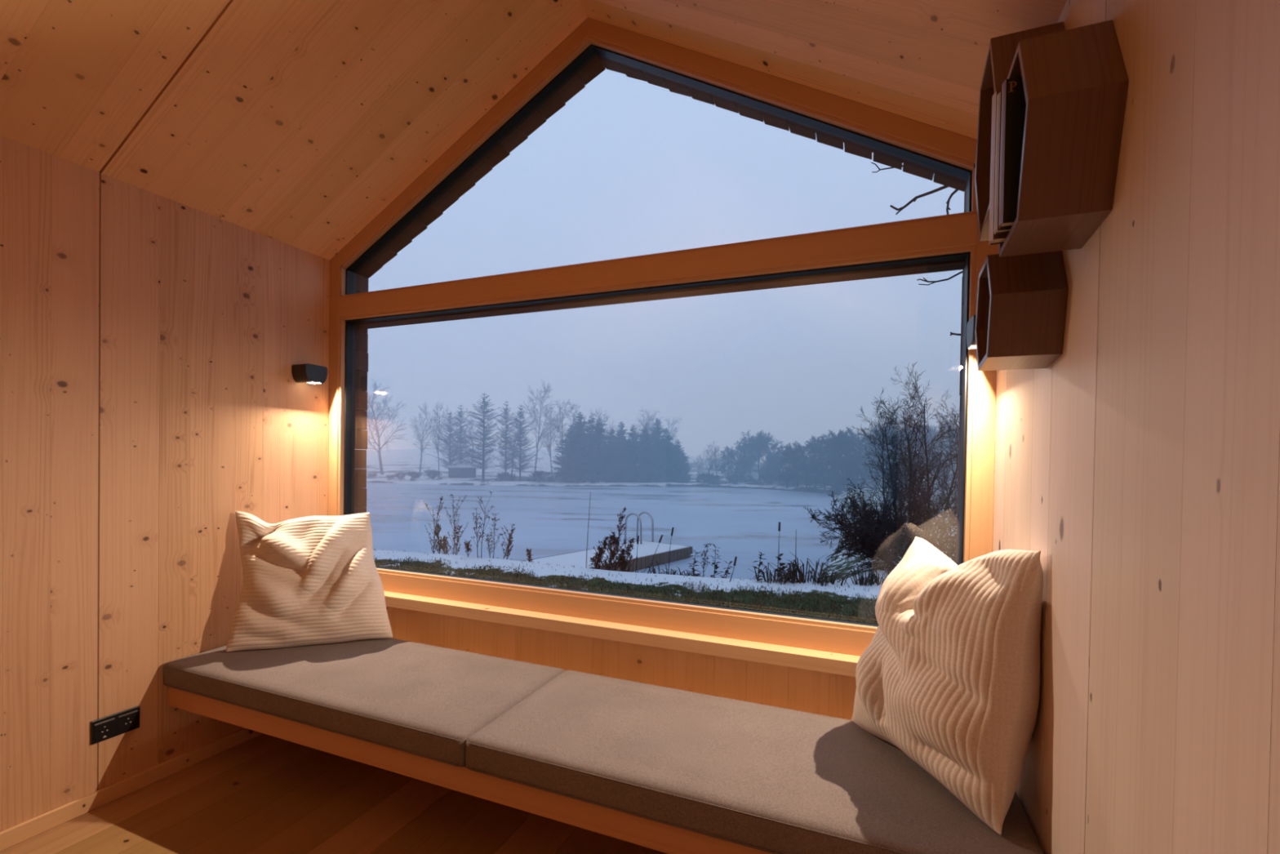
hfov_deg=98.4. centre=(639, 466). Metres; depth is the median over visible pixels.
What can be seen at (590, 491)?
weed
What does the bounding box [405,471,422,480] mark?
shrub
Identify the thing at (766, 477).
shrub
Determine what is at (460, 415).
tree
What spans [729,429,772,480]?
leafless tree
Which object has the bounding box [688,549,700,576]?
weed
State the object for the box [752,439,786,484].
leafless tree
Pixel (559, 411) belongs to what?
birch tree
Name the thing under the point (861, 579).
clump
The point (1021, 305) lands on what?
shelf
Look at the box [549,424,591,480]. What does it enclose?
spruce tree
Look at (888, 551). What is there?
weed
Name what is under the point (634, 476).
shrub
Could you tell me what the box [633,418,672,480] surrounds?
spruce tree
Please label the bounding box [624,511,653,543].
ladder
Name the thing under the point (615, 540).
weed
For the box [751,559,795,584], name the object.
clump
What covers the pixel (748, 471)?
leafless tree
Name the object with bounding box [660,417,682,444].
birch tree
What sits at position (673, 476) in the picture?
shrub
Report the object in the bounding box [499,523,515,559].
weed
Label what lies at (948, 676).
throw pillow
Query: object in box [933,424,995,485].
leafless tree
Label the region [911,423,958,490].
leafless tree
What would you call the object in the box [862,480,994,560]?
bare shrub
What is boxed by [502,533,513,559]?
weed
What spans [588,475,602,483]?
shrub
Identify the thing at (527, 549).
weed
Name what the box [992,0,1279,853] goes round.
wall
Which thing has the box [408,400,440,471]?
bare tree
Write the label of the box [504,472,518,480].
shrub
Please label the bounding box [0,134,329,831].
wall
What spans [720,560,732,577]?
weed
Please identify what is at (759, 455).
leafless tree
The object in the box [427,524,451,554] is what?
weed
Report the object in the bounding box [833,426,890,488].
leafless tree
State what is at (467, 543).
weed
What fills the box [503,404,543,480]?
tree
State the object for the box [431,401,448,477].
birch tree
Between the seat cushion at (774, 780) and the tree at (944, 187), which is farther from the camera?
the tree at (944, 187)
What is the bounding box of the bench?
[168,686,773,853]
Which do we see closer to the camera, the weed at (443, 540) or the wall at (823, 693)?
the wall at (823, 693)
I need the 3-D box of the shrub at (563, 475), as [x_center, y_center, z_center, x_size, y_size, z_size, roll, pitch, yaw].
[-7.384,1.000,53.115,1.883,1.186,2.042,1,1,-15]
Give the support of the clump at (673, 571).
on the lawn at (664, 579)
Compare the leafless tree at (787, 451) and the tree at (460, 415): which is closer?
the leafless tree at (787, 451)
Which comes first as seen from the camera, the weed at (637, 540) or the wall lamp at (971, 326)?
the wall lamp at (971, 326)
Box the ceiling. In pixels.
[0,0,1066,260]
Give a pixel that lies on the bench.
(661, 837)
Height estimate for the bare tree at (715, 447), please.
3.866 m
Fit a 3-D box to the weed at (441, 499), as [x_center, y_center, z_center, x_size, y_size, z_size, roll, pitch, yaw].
[-4.231,1.250,11.453,0.455,1.319,0.443,1,1,22]
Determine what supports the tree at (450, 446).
on the shore
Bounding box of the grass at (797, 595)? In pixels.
[373,547,878,624]
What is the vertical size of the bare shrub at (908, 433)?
3.622 m
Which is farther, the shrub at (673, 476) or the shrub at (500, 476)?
the shrub at (673, 476)
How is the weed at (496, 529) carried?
on the lawn at (664, 579)
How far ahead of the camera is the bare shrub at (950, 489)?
12.21 m
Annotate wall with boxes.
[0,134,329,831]
[386,606,856,719]
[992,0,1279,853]
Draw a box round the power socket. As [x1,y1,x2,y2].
[90,705,139,744]
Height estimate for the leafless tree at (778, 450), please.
4.028 m
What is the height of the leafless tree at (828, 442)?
5.053 m
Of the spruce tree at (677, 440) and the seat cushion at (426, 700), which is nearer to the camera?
the seat cushion at (426, 700)
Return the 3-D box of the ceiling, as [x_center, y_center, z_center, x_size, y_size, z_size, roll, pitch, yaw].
[-1.187,-1.466,-0.090,3.570,1.141,5.440,1,1,22]
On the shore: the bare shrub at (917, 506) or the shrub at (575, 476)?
the shrub at (575, 476)
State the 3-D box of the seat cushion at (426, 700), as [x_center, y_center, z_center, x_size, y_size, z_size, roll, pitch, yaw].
[-1.099,0.834,2.201,1.484,0.104,0.613,1,1,22]
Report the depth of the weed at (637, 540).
9.92 m
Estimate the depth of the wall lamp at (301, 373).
2.68 m
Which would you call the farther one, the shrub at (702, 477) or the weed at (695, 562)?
the shrub at (702, 477)
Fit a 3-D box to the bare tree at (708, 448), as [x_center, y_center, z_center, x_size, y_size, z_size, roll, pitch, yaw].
[7.670,-0.571,59.377,2.397,4.534,3.178,1,1,-23]
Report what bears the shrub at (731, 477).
on the shore
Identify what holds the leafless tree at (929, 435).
on the shore
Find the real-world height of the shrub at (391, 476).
0.518 m
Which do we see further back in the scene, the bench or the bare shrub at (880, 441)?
the bare shrub at (880, 441)
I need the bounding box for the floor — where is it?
[0,733,667,853]
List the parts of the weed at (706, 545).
stem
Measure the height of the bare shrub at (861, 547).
1.641 m
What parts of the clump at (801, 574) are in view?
reed blade, reed blade, reed blade, reed blade, reed blade, reed blade, reed blade, reed blade, reed blade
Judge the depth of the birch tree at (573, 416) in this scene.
60.12 m
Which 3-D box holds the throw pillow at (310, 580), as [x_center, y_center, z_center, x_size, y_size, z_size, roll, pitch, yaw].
[-1.446,0.486,2.464,0.654,0.572,0.259,1,1,-19]
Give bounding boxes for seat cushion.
[163,637,564,766]
[465,670,1044,853]
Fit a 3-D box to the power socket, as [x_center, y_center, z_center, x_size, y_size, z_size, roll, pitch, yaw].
[-1.961,0.966,2.069,0.011,0.085,0.146,1,1,22]
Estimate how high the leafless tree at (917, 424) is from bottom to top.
5.672 m
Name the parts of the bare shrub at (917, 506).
stem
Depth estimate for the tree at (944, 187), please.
5.55 m
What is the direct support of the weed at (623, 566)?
on the lawn at (664, 579)
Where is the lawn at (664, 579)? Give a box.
[373,487,994,624]
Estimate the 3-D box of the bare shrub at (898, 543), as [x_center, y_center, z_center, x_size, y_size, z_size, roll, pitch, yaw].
[4.740,1.106,9.951,2.546,1.769,1.972,1,1,-10]
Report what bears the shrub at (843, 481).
on the shore
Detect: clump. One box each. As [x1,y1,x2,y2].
[643,560,695,576]
[675,565,715,577]
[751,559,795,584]
[772,551,840,586]
[804,564,854,586]
[838,563,884,586]
[858,568,890,585]
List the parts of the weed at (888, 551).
stem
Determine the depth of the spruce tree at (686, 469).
57.59 m
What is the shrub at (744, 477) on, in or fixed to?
on the shore
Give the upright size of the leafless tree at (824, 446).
4.416 m
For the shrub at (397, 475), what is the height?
0.760 m
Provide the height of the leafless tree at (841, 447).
5.099 m
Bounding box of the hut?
[445,463,478,477]
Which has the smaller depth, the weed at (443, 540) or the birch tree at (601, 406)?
the weed at (443, 540)
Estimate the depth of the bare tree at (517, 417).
61.30 m
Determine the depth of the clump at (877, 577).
8.86 m
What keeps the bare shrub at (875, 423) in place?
on the lawn at (664, 579)
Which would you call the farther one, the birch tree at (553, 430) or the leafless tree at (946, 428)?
the birch tree at (553, 430)
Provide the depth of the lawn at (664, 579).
9.17 m
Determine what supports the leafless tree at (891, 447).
on the shore
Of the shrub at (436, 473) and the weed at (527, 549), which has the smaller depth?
the weed at (527, 549)
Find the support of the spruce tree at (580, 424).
on the shore
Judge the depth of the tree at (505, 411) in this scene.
55.38 m
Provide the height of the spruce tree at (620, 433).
6.389 m
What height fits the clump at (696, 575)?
0.283 m
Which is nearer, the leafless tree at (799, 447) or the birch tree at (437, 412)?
the leafless tree at (799, 447)
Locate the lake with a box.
[364,482,842,581]
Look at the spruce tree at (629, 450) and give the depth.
56.30 m
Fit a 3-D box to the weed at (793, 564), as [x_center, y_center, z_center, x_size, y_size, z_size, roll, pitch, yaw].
[2.439,1.724,8.908,0.277,0.450,0.353,1,1,-24]
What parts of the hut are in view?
door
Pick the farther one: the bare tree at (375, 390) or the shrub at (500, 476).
the bare tree at (375, 390)
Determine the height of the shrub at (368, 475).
0.616 m
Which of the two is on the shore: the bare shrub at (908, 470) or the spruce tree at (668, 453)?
the spruce tree at (668, 453)
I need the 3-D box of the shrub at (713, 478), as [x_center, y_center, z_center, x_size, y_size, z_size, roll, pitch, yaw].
[7.519,1.312,56.030,1.926,1.033,1.786,1,1,18]
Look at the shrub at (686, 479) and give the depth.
56.67 m
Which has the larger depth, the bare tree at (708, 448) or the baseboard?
the bare tree at (708, 448)
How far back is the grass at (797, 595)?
8.25 m
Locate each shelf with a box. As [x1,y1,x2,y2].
[974,21,1065,241]
[974,250,1067,370]
[998,19,1128,257]
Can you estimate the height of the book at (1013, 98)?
0.272 m
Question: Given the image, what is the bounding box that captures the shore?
[362,447,957,494]
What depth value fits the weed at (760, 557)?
8.98 m
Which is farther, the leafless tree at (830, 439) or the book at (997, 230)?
the leafless tree at (830, 439)
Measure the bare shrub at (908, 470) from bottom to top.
3.801 m
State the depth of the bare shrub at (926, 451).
11.22 m
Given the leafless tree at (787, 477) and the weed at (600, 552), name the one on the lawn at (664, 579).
the weed at (600, 552)
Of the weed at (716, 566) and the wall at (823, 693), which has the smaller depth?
the wall at (823, 693)
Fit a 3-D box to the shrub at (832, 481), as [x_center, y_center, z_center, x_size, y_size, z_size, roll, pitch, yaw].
[16.322,1.569,45.823,2.360,1.366,2.546,0,1,-39]
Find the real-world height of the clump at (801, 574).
0.552 m
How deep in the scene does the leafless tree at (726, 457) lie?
58.08 m
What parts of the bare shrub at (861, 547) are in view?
stem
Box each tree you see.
[366,378,407,475]
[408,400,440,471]
[425,409,471,469]
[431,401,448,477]
[446,404,477,464]
[448,393,509,480]
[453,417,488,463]
[489,400,527,479]
[502,417,533,475]
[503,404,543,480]
[519,380,559,479]
[541,404,563,475]
[548,400,576,480]
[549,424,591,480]
[551,412,601,481]
[557,400,585,438]
[577,416,617,481]
[582,413,602,477]
[589,406,619,441]
[596,427,629,481]
[612,421,631,479]
[613,424,654,480]
[630,423,659,481]
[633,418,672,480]
[634,413,655,440]
[638,409,663,444]
[648,427,686,481]
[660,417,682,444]
[665,439,694,481]
[673,449,691,480]
[692,455,706,479]
[695,440,722,481]
[705,447,726,480]
[710,445,746,482]
[726,435,760,482]
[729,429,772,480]
[742,431,781,482]
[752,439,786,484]
[764,444,790,483]
[773,448,806,488]
[774,444,824,488]
[784,440,831,488]
[794,439,833,488]
[797,435,842,489]
[806,431,863,488]
[817,429,868,490]
[819,428,877,485]
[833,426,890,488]
[853,425,907,488]
[864,423,913,488]
[871,162,962,335]
[883,423,933,487]
[897,423,953,487]
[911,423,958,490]
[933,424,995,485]
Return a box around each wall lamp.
[291,363,327,384]
[966,315,976,349]
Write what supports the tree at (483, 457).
on the shore
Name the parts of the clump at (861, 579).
reed blade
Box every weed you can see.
[423,497,444,551]
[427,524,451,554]
[444,493,467,555]
[464,539,471,556]
[471,491,494,558]
[482,512,502,558]
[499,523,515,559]
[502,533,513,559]
[525,548,533,562]
[586,491,591,568]
[586,536,608,569]
[600,506,633,570]
[615,537,637,571]
[635,535,639,572]
[648,534,662,572]
[667,527,674,573]
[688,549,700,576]
[695,543,711,577]
[709,543,720,577]
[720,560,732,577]
[729,556,737,582]
[752,551,765,580]
[772,553,786,581]
[777,521,780,574]
[783,560,799,582]
[883,550,893,574]
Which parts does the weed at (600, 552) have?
stem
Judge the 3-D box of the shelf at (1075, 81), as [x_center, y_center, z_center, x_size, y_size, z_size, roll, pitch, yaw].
[0.782,-0.605,1.050,0.137,0.354,0.270,1,1,22]
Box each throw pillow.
[225,511,393,652]
[851,536,1043,836]
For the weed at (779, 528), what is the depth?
9.08 m
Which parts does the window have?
rake rail, sill, rail, rake rail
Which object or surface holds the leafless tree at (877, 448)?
on the shore
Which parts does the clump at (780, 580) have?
reed blade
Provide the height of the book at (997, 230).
0.270 m
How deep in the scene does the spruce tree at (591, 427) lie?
57.27 m
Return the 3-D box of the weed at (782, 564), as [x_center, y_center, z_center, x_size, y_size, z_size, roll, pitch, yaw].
[2.268,1.674,8.976,0.252,0.526,0.288,0,1,-44]
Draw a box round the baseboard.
[0,727,262,851]
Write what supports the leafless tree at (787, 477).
on the shore
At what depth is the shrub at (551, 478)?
53.14 m
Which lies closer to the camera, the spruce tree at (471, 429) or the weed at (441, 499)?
the weed at (441, 499)
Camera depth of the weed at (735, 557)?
8.87 m
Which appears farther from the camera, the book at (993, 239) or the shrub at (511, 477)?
the shrub at (511, 477)
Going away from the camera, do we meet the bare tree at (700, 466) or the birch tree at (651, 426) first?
the bare tree at (700, 466)
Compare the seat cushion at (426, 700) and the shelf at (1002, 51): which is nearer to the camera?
the shelf at (1002, 51)
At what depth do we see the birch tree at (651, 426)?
66.11 m
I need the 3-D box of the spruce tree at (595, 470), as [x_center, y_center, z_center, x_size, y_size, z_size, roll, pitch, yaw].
[-3.995,-1.711,55.162,4.008,6.626,3.907,1,1,26]
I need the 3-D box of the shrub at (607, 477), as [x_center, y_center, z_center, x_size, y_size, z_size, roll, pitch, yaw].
[-2.910,1.273,54.613,1.290,0.746,1.391,1,1,-17]
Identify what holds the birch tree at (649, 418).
on the shore
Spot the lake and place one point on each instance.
(548, 520)
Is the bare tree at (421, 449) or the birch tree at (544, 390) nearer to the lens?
the birch tree at (544, 390)
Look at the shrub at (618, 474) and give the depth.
54.33 m
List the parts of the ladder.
handrail, handrail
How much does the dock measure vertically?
0.623 m
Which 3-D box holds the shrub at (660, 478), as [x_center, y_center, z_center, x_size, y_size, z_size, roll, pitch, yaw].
[1.957,1.336,55.968,1.378,0.739,1.278,0,1,-36]
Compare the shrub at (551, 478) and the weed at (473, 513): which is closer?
the weed at (473, 513)
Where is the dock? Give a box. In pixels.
[522,540,692,572]
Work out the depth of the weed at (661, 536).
9.78 m
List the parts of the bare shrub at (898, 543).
stem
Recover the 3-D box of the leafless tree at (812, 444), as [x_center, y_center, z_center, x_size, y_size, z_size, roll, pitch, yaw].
[15.483,-0.360,46.755,3.690,4.660,3.957,1,1,22]
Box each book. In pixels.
[988,90,1008,244]
[993,91,1011,234]
[998,75,1026,228]
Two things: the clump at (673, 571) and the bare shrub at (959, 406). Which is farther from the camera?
the bare shrub at (959, 406)
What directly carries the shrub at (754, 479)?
on the shore
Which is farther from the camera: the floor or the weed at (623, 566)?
the weed at (623, 566)
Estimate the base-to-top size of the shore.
5.332 m
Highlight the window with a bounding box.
[328,17,999,676]
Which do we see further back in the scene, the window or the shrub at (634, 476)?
the shrub at (634, 476)
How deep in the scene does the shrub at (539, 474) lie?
52.63 m
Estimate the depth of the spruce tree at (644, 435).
57.24 m
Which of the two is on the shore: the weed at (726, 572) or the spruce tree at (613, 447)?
the spruce tree at (613, 447)
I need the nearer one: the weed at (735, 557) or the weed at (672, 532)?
the weed at (735, 557)
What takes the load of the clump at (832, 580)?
on the lawn at (664, 579)
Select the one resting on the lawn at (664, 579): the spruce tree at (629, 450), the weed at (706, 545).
the weed at (706, 545)
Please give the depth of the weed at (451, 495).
11.36 m
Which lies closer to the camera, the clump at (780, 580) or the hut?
the clump at (780, 580)
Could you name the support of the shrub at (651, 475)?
on the shore
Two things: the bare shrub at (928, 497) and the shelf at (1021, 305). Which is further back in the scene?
the bare shrub at (928, 497)
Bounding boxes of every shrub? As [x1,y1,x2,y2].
[366,472,377,478]
[386,474,395,479]
[393,472,405,479]
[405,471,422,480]
[423,468,444,479]
[493,471,508,481]
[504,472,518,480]
[528,470,551,481]
[545,475,556,481]
[554,471,573,482]
[565,470,587,482]
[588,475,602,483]
[604,475,617,482]
[609,470,630,483]
[626,471,645,482]
[638,472,657,482]
[653,475,665,482]
[669,474,684,482]
[679,473,693,482]
[693,471,714,483]
[707,474,721,483]
[724,474,743,484]
[738,475,754,484]
[748,478,759,484]
[752,471,778,484]
[803,487,919,574]
[822,476,846,493]
[822,489,932,561]
[833,475,871,492]
[844,477,993,576]
[853,396,937,533]
[861,382,958,538]
[861,400,925,515]
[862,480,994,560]
[866,400,957,537]
[881,361,959,540]
[909,389,995,549]
[937,405,995,553]

